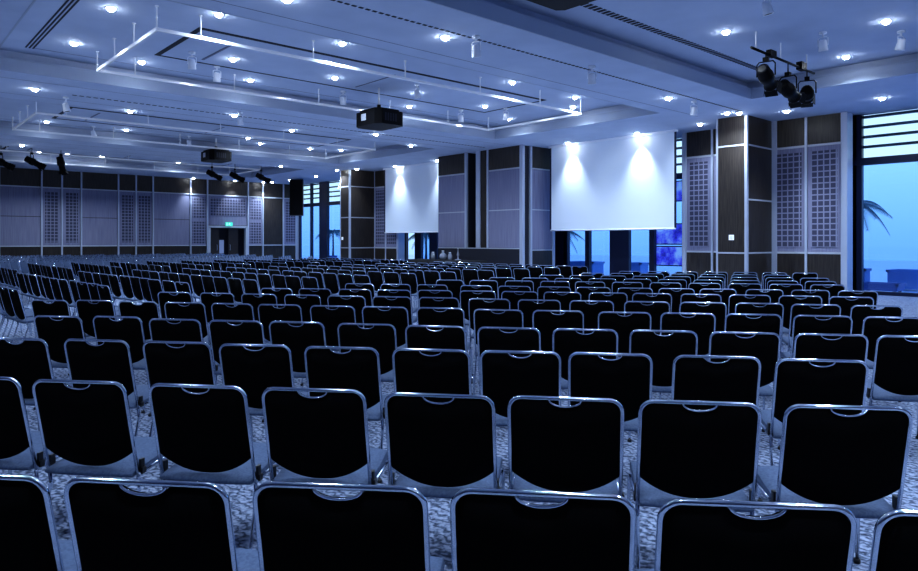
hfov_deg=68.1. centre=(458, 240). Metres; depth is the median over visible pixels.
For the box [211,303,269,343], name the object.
chair
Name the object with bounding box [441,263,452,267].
chair
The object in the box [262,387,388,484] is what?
chair
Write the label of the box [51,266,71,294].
chair
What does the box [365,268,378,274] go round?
chair
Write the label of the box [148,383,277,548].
chair
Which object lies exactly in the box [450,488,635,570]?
chair
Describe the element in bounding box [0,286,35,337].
chair
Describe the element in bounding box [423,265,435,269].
chair
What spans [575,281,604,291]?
chair
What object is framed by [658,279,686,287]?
chair
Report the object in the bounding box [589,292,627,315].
chair
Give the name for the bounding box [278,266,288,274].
chair
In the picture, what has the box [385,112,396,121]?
grille
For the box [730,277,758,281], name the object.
chair
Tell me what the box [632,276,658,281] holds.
chair
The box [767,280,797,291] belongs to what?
chair
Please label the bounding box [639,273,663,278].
chair
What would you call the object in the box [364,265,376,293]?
chair
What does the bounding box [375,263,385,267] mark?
chair
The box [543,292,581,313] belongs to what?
chair
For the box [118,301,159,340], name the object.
chair
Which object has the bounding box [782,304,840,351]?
chair
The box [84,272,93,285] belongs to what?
chair
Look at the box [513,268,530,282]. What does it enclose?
chair
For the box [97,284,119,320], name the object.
chair
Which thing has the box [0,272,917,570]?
floor
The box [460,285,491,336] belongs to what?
chair
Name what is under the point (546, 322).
chair
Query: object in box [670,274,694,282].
chair
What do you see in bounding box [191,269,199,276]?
chair
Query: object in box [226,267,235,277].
chair
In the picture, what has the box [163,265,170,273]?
chair
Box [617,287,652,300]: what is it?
chair
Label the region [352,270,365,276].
chair
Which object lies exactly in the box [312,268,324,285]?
chair
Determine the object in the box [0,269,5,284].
chair
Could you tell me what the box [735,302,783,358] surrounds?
chair
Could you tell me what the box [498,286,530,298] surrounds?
chair
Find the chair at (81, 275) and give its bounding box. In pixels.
[78,271,85,283]
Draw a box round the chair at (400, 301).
[372,296,412,324]
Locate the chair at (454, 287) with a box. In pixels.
[436,279,463,306]
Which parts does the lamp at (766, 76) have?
barn door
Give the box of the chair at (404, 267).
[402,266,415,299]
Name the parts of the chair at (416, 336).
backrest frame, leg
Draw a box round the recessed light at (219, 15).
[213,12,224,17]
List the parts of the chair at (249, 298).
backrest frame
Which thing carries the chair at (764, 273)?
on the floor
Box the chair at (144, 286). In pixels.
[139,277,154,301]
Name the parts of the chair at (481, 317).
leg, backrest frame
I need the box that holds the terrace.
[302,254,917,292]
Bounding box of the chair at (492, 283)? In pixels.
[469,280,497,298]
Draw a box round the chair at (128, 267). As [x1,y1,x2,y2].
[126,263,132,275]
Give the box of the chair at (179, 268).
[176,263,182,274]
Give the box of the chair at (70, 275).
[65,268,74,289]
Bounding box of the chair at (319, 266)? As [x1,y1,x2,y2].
[317,265,328,272]
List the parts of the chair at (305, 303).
backrest frame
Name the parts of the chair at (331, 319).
backrest frame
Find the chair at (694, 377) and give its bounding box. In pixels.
[671,355,762,500]
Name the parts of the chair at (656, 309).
backrest frame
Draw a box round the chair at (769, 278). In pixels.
[765,277,793,291]
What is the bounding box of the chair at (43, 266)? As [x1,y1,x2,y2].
[42,265,47,276]
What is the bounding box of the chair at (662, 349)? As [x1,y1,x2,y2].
[627,329,697,441]
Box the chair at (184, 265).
[181,263,188,269]
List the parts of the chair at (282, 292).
backrest frame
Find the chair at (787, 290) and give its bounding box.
[769,284,802,294]
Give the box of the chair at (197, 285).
[190,274,203,301]
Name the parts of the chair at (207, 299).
backrest frame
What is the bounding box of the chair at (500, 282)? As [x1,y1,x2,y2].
[489,277,514,286]
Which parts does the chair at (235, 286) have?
backrest frame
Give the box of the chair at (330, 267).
[329,266,340,270]
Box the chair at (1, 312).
[0,305,30,335]
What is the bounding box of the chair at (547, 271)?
[544,267,560,276]
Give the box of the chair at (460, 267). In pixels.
[451,266,463,281]
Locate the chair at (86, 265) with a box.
[84,263,89,271]
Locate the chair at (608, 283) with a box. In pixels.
[588,278,615,294]
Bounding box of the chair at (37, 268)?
[34,264,41,276]
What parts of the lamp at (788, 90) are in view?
barn door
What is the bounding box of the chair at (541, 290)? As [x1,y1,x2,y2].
[537,286,570,302]
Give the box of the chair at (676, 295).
[658,288,694,311]
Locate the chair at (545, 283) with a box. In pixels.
[540,281,569,288]
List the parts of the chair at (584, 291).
backrest frame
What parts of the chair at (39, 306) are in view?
backrest frame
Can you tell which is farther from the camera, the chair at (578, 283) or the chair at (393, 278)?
the chair at (393, 278)
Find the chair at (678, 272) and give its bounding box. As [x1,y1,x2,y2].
[674,271,697,279]
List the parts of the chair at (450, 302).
backrest frame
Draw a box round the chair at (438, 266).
[436,265,448,270]
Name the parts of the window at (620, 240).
frame post, frame post, frame post, frame post, frame post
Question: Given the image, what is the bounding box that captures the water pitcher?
[431,252,434,259]
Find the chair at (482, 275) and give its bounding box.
[477,270,493,282]
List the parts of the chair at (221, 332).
backrest frame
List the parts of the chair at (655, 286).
backrest frame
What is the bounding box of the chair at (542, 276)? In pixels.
[539,275,563,282]
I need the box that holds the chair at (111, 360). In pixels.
[64,339,149,435]
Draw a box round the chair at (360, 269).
[352,267,364,271]
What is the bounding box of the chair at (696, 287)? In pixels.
[688,283,720,296]
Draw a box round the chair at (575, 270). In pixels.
[572,266,587,276]
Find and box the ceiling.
[0,0,917,184]
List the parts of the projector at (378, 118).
label plate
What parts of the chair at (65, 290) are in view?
backrest frame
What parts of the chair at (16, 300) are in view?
backrest frame, seat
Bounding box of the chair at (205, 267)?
[203,265,211,270]
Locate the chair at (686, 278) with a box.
[664,276,690,287]
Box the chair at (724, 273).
[704,272,727,288]
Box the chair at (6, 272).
[4,268,31,300]
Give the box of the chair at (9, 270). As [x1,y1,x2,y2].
[7,268,30,301]
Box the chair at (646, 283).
[623,279,651,287]
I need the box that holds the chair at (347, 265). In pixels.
[342,264,352,267]
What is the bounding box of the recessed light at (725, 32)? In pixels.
[721,30,730,34]
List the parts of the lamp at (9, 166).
barn door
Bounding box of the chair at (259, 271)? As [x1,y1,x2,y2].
[257,269,274,296]
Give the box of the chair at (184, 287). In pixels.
[175,281,192,301]
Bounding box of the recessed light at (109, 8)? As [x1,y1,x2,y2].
[105,6,116,11]
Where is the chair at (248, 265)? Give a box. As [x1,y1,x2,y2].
[242,264,251,269]
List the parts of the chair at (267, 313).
backrest frame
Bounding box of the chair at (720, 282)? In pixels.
[693,279,722,290]
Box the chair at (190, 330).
[148,318,220,416]
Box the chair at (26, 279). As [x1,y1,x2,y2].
[23,273,40,306]
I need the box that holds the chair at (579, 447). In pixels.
[507,395,623,502]
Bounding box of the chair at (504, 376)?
[480,350,560,426]
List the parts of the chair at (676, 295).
backrest frame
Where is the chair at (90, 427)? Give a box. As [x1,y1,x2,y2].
[32,379,165,493]
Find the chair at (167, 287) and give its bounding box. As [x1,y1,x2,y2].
[162,280,176,294]
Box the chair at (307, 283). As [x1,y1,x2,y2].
[301,276,318,290]
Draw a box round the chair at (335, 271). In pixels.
[326,269,339,288]
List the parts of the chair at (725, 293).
backrest frame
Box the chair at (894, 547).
[868,509,917,570]
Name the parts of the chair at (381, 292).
backrest frame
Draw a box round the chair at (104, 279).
[99,273,122,299]
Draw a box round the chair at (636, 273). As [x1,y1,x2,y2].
[619,271,640,275]
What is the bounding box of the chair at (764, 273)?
[761,272,786,290]
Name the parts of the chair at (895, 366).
seat, backrest frame, leg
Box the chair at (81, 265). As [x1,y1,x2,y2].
[79,263,85,272]
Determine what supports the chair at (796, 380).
on the floor
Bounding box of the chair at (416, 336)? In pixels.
[405,325,474,394]
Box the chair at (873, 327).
[861,316,917,401]
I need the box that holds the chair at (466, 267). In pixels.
[464,266,478,270]
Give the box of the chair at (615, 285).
[612,282,642,291]
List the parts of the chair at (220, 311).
backrest frame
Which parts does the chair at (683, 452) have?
leg, leg, seat, backrest frame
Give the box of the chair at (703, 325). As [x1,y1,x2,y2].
[659,312,715,399]
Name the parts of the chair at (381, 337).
backrest frame, seat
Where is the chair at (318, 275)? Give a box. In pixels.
[308,272,324,287]
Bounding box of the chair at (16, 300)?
[8,288,33,342]
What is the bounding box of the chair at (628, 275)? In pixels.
[610,273,633,278]
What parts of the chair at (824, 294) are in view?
backrest frame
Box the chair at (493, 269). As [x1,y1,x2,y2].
[481,267,495,276]
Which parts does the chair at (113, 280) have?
backrest frame, seat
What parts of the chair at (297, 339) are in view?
backrest frame, seat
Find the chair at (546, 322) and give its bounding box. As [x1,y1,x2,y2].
[532,310,583,350]
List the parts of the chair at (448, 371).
backrest frame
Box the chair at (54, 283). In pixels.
[49,277,77,315]
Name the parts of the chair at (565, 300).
backrest frame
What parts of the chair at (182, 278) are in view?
backrest frame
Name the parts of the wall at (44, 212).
wood panel, wood panel, fabric panel, fabric panel, metal trim, wood panel, wood panel, perforated panel, fabric panel, metal trim, wood panel, wood panel, perforated panel, fabric panel, metal trim, wood panel, wood panel, fabric panel, fabric panel, metal rail, metal trim, wood panel, wood panel, perforated panel, fabric panel, metal trim, wood panel, wood panel, perforated panel, metal rail, fabric panel, metal trim, wood panel, wood panel, fabric panel, fabric panel, metal trim, perforated panel, perforated panel, fabric panel, wood panel, wood panel, metal trim, wood panel, fabric panel, perforated panel, metal trim, wood panel, wood panel, perforated panel, perforated panel, fabric panel, metal trim, metal rail, wood panel, wood panel, wood panel, metal trim, wood panel, wood panel, fabric panel, perforated panel, metal trim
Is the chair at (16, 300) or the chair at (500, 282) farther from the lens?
the chair at (500, 282)
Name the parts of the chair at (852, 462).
leg, seat, backrest frame, leg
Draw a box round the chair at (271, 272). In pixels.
[268,269,280,289]
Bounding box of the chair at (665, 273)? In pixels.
[647,271,669,276]
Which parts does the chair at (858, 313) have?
backrest frame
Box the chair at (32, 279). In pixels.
[28,274,44,298]
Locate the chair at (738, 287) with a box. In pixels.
[728,283,761,293]
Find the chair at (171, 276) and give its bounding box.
[168,273,200,302]
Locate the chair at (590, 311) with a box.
[569,300,613,333]
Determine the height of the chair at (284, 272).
0.842 m
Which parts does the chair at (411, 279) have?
backrest frame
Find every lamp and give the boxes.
[0,153,15,171]
[24,152,46,170]
[56,154,68,175]
[206,166,222,181]
[229,168,244,182]
[255,170,270,183]
[756,55,781,96]
[779,64,806,107]
[797,72,816,107]
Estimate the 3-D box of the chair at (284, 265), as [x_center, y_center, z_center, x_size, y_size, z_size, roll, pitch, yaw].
[-5.086,1.074,20.423,0.498,0.842,0.516,0,0,45]
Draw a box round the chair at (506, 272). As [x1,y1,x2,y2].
[496,268,511,279]
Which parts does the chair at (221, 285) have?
backrest frame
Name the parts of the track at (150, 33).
rail, rail, rail, rail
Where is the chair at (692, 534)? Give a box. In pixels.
[634,498,856,570]
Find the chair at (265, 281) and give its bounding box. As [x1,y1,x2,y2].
[257,273,272,291]
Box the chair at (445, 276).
[439,271,456,281]
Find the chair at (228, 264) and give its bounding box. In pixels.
[227,263,235,268]
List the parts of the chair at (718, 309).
backrest frame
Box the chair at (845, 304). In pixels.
[828,296,873,316]
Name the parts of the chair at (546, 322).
backrest frame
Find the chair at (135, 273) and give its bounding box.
[132,269,141,278]
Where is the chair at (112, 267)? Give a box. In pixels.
[111,266,121,289]
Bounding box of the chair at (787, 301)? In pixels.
[778,295,821,333]
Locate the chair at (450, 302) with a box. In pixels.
[419,297,466,338]
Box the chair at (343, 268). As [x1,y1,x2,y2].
[341,266,353,281]
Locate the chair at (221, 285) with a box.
[213,276,236,301]
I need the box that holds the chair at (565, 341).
[552,328,617,388]
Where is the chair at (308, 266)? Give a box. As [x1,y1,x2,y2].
[307,265,317,269]
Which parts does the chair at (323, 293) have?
backrest frame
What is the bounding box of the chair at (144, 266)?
[141,264,148,271]
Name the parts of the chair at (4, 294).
seat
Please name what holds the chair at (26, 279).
on the floor
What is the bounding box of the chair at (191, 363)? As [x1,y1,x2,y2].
[143,341,215,436]
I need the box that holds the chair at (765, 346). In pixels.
[708,331,780,449]
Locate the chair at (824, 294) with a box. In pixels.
[782,290,829,350]
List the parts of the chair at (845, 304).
backrest frame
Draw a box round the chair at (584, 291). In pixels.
[576,287,610,303]
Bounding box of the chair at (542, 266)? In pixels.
[539,265,553,274]
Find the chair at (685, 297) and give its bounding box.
[680,293,721,305]
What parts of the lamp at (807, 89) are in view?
barn door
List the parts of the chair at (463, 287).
backrest frame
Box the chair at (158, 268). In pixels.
[154,265,162,272]
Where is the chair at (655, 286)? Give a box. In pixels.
[650,282,681,295]
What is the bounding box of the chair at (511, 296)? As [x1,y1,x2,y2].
[501,291,537,309]
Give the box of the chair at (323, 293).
[298,288,331,307]
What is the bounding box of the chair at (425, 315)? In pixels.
[416,307,472,383]
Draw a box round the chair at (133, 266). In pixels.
[130,263,137,277]
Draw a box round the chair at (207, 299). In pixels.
[200,292,235,328]
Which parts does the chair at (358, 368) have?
backrest frame, seat, leg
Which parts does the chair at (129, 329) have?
backrest frame, seat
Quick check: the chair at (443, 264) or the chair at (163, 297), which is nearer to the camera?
the chair at (163, 297)
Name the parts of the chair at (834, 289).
backrest frame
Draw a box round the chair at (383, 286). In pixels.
[380,284,417,313]
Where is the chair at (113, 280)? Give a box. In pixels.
[108,274,141,303]
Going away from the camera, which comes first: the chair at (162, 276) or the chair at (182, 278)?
the chair at (182, 278)
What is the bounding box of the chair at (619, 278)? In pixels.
[600,275,626,281]
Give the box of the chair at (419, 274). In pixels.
[408,270,424,284]
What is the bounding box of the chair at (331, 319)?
[310,305,355,350]
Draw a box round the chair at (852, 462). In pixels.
[749,404,912,563]
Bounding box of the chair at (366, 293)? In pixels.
[338,289,372,305]
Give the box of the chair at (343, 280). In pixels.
[337,274,353,288]
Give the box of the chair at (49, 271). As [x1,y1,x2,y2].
[45,265,53,279]
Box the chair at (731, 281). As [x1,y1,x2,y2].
[730,280,759,285]
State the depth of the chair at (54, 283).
12.06 m
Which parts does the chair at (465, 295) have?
backrest frame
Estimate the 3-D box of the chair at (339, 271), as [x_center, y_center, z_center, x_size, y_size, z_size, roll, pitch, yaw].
[-2.437,1.074,15.596,0.498,0.842,0.516,0,0,43]
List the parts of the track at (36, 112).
rail, rail, rail, rail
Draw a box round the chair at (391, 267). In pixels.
[389,266,414,297]
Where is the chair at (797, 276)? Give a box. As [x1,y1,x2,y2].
[792,272,817,283]
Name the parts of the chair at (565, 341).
seat, backrest frame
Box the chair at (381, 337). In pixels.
[337,323,396,381]
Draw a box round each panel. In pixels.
[657,223,681,244]
[657,246,681,265]
[677,180,681,201]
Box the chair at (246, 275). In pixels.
[244,273,260,295]
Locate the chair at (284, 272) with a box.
[282,270,293,277]
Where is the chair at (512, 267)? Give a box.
[510,266,524,277]
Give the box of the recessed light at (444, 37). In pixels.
[440,35,449,40]
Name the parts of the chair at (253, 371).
leg, backrest frame, seat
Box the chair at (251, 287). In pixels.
[242,279,259,296]
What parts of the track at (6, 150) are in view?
rail, rail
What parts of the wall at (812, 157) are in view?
metal trim, wood panel, wood panel, perforated panel, fabric panel, wood panel, fabric panel, perforated panel, metal trim, metal trim, metal trim, metal rail, metal rail, wood panel, wood panel, perforated panel, fabric panel, metal trim, wood panel, wood panel, fabric panel, metal trim, perforated panel, wood panel, wood panel, fabric panel, metal trim, metal rail, metal rail, perforated panel, wood panel, wood panel, fabric panel, metal trim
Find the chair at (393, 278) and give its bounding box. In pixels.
[383,272,414,306]
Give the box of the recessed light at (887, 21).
[880,19,891,24]
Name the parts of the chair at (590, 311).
backrest frame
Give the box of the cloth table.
[408,259,486,266]
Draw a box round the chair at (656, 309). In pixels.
[624,301,669,334]
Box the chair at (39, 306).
[31,299,96,375]
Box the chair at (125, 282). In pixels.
[119,275,137,300]
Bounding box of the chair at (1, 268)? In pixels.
[0,267,27,299]
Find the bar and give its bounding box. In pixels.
[750,31,814,74]
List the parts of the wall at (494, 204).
wood panel, metal rail, fabric panel, fabric panel, metal trim, wood panel, metal trim, metal rail, wood panel, metal trim, wood panel, metal rail, metal rail, fabric panel, fabric panel, metal trim, metal trim, wood panel, fabric panel, wood panel, fabric panel, metal trim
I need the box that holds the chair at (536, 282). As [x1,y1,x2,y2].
[522,277,548,291]
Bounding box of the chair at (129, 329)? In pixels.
[93,316,147,413]
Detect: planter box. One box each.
[570,261,604,274]
[631,262,648,274]
[864,268,871,281]
[864,282,905,291]
[886,269,917,289]
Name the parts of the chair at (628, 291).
backrest frame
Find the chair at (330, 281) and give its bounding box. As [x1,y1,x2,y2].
[322,273,339,294]
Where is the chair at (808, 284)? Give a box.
[804,281,836,292]
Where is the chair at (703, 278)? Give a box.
[697,276,724,288]
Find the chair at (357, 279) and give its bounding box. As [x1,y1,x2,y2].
[353,274,376,295]
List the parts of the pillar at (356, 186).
metal trim, wood panel, wood panel, wood panel, wood panel, metal trim, wood panel, wood panel, wood panel, wood panel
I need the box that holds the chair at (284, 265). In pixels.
[278,263,287,267]
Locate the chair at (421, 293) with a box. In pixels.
[417,290,452,307]
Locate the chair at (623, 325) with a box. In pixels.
[598,311,651,357]
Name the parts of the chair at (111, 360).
backrest frame, leg, seat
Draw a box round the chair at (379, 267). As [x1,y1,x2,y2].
[377,265,388,270]
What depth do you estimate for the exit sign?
40.02 m
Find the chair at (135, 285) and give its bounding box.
[129,276,146,303]
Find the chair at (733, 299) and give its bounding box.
[728,294,770,313]
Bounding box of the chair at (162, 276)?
[159,272,168,310]
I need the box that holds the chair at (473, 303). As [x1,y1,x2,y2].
[468,298,510,355]
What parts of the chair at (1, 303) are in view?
seat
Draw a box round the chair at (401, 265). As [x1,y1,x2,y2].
[398,264,408,268]
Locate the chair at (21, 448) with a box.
[0,377,87,477]
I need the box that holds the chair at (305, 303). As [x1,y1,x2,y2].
[284,294,336,351]
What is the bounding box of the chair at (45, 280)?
[41,276,72,302]
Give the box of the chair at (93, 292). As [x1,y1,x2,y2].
[87,283,118,320]
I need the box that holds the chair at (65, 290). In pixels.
[58,279,75,315]
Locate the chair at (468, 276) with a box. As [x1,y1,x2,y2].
[462,269,477,284]
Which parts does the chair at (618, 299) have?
backrest frame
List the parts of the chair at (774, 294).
backrest frame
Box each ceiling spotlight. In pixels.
[62,96,70,112]
[91,126,96,135]
[187,51,196,69]
[213,66,220,81]
[237,112,243,125]
[339,90,346,104]
[414,83,420,98]
[458,110,463,121]
[471,35,480,57]
[503,108,508,119]
[587,65,596,83]
[690,100,696,115]
[762,0,773,15]
[818,31,828,51]
[895,30,905,50]
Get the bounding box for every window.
[299,181,339,259]
[405,233,437,259]
[560,139,681,274]
[853,109,917,296]
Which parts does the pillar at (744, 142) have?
metal trim, wood panel, wood panel, wood panel, metal rail, metal rail, metal trim, wood panel, wood panel, wood panel, wood panel, metal rail, metal rail, metal rail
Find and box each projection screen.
[383,161,437,232]
[548,129,677,230]
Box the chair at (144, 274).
[141,270,149,279]
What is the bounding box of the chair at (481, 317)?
[472,309,523,394]
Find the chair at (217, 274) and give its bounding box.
[210,270,220,278]
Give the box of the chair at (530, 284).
[505,280,533,290]
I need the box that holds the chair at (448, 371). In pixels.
[392,348,471,471]
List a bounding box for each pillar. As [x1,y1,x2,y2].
[340,169,373,259]
[716,115,771,288]
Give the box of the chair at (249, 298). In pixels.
[241,293,277,320]
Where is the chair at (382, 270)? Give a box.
[380,268,393,283]
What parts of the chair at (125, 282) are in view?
seat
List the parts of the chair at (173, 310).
seat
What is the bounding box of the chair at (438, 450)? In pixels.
[384,392,504,498]
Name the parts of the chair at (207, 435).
backrest frame, seat, leg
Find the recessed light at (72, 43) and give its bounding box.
[69,42,78,45]
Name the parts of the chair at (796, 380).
seat, leg, backrest frame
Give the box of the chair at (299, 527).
[252,481,443,570]
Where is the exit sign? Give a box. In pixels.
[225,222,232,225]
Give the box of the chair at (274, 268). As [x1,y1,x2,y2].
[268,266,277,271]
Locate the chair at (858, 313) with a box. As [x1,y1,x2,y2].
[850,305,902,333]
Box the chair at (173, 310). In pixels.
[164,302,210,346]
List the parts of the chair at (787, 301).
seat, backrest frame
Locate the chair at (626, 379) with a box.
[568,352,652,431]
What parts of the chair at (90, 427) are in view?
leg, backrest frame, seat, leg, seat frame, leg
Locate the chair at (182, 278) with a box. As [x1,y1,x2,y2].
[178,273,199,301]
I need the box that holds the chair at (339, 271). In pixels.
[338,270,351,275]
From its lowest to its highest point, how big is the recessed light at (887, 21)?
0.058 m
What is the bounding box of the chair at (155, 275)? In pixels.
[149,271,163,290]
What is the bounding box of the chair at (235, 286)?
[227,278,243,302]
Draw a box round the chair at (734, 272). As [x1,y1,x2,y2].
[733,272,756,276]
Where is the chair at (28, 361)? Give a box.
[0,337,70,430]
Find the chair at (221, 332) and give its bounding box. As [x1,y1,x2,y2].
[208,320,264,422]
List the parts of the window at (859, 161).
frame post, frame post, sill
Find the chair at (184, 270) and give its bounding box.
[182,268,193,301]
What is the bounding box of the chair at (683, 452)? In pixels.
[627,399,761,568]
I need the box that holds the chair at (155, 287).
[147,279,162,306]
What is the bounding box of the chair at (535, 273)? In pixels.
[527,266,542,279]
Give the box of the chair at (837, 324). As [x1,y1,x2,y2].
[781,315,852,358]
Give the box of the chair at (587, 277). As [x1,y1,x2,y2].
[569,275,594,282]
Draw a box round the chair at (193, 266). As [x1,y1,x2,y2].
[188,264,195,270]
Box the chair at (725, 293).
[699,288,736,314]
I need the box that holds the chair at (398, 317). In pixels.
[362,306,408,348]
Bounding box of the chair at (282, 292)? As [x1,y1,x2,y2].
[261,288,292,307]
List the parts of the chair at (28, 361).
backrest frame, seat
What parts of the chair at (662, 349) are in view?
seat, backrest frame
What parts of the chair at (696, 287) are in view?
backrest frame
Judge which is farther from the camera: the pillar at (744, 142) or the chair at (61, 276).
the pillar at (744, 142)
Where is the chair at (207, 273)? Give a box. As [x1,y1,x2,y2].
[200,269,210,277]
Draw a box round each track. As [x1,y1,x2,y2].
[0,146,260,175]
[12,102,375,158]
[96,5,581,130]
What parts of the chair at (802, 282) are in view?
backrest frame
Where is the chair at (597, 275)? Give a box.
[580,273,603,279]
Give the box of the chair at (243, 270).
[236,267,246,273]
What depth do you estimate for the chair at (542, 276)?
13.12 m
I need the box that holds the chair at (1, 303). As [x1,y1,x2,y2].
[0,285,31,336]
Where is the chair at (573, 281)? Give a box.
[554,278,581,291]
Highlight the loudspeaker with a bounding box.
[289,179,303,215]
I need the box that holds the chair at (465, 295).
[460,290,495,333]
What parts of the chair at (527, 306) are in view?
backrest frame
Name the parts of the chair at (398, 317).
backrest frame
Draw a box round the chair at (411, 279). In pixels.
[400,273,417,307]
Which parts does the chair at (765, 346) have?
backrest frame, seat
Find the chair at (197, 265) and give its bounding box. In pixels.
[195,264,203,269]
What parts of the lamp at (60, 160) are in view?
barn door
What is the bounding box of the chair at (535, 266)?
[525,264,538,268]
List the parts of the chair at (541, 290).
backrest frame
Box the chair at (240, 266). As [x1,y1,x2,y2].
[235,263,242,268]
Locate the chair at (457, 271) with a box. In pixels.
[446,268,462,282]
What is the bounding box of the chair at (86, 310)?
[76,300,116,338]
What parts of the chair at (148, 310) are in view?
backrest frame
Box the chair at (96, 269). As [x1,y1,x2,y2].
[93,264,99,274]
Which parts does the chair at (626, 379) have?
backrest frame, seat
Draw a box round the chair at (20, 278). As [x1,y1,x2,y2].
[16,272,30,298]
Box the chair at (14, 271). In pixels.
[12,269,21,297]
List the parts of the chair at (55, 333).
seat, backrest frame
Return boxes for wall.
[0,167,298,270]
[374,112,852,289]
[438,145,554,266]
[555,231,559,266]
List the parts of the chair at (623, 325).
backrest frame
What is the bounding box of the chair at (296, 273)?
[293,271,306,287]
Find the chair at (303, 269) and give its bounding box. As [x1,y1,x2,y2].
[302,268,312,278]
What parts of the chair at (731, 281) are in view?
backrest frame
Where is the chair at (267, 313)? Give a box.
[258,304,302,385]
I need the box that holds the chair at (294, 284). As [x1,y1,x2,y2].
[285,275,301,296]
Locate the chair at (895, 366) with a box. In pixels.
[866,335,917,438]
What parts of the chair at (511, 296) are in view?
backrest frame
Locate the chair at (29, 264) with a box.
[27,263,33,275]
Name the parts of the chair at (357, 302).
backrest frame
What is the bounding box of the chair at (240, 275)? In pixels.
[232,272,244,292]
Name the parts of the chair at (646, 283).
backrest frame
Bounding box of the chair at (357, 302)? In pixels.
[327,295,365,327]
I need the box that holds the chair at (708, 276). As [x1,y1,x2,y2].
[700,274,725,288]
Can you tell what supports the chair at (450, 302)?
on the floor
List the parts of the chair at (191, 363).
leg, backrest frame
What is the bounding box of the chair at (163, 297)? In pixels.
[158,292,208,324]
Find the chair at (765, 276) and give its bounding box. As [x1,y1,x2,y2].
[762,275,789,291]
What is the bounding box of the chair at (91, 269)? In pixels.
[88,264,93,272]
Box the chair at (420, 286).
[417,284,447,298]
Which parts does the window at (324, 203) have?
frame post, frame post, frame post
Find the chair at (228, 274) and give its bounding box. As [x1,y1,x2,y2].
[220,271,231,291]
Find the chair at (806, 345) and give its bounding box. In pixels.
[793,333,868,365]
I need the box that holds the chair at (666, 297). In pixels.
[632,293,671,311]
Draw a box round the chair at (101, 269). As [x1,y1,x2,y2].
[98,265,104,275]
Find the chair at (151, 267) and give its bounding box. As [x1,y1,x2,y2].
[149,264,154,272]
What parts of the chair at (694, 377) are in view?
backrest frame, leg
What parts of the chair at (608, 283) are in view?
backrest frame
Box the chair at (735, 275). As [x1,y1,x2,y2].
[731,274,757,279]
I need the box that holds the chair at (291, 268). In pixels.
[290,267,300,272]
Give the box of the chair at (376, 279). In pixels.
[367,271,383,292]
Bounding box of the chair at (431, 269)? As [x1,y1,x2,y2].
[430,268,443,274]
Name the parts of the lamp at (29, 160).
barn door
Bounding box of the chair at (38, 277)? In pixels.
[36,275,72,315]
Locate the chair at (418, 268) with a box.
[416,267,429,299]
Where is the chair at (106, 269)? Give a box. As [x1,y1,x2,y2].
[103,265,121,290]
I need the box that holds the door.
[208,225,247,256]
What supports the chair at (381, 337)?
on the floor
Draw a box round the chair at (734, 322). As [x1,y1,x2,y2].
[724,313,781,337]
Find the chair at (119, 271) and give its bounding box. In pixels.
[115,267,124,284]
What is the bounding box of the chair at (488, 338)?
[477,327,540,394]
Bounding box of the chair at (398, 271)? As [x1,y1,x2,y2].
[394,269,408,283]
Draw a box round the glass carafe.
[439,251,446,259]
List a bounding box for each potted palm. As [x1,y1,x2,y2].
[315,229,339,258]
[408,233,428,258]
[570,231,581,252]
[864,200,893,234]
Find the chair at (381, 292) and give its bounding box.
[377,289,416,322]
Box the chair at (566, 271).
[556,265,571,279]
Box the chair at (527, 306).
[517,299,560,327]
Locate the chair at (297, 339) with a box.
[269,321,325,377]
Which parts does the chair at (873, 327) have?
seat, backrest frame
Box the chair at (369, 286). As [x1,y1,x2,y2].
[345,283,374,298]
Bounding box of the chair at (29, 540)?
[0,474,76,570]
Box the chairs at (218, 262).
[0,253,468,287]
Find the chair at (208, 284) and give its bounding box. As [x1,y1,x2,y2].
[201,275,216,295]
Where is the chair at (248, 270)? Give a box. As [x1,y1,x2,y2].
[246,268,257,274]
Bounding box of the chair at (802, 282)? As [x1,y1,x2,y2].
[800,278,828,289]
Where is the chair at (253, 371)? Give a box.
[219,343,307,440]
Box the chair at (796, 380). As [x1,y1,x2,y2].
[760,358,868,465]
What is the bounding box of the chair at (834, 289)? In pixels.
[810,284,844,296]
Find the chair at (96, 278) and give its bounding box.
[92,272,115,304]
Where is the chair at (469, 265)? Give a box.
[467,264,479,269]
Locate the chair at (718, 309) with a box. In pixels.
[679,302,726,331]
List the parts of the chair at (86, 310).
backrest frame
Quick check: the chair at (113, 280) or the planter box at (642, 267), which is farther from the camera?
the planter box at (642, 267)
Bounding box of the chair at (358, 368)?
[304,346,387,482]
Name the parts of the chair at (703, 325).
backrest frame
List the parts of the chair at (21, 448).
backrest frame, seat, leg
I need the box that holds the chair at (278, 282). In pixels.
[272,274,285,290]
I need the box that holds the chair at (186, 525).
[64,476,259,570]
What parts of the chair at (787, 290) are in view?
backrest frame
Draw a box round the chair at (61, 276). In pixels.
[57,266,79,281]
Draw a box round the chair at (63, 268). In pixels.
[62,267,71,293]
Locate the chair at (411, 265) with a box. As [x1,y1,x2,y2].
[409,264,421,270]
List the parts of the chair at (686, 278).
backrest frame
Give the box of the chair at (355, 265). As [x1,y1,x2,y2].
[353,264,364,268]
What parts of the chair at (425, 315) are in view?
backrest frame, leg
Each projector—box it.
[201,138,231,162]
[356,88,402,130]
[527,0,595,10]
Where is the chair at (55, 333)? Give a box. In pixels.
[33,315,85,409]
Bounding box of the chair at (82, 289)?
[76,281,117,306]
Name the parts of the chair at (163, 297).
backrest frame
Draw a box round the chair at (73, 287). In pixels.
[69,280,79,315]
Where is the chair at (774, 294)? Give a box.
[745,289,783,350]
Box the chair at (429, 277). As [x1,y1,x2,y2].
[423,270,439,286]
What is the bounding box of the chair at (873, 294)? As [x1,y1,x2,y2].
[837,290,877,308]
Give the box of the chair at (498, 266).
[496,265,509,269]
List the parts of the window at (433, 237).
frame post, frame post, frame post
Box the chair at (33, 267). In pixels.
[31,263,36,275]
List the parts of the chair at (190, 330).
backrest frame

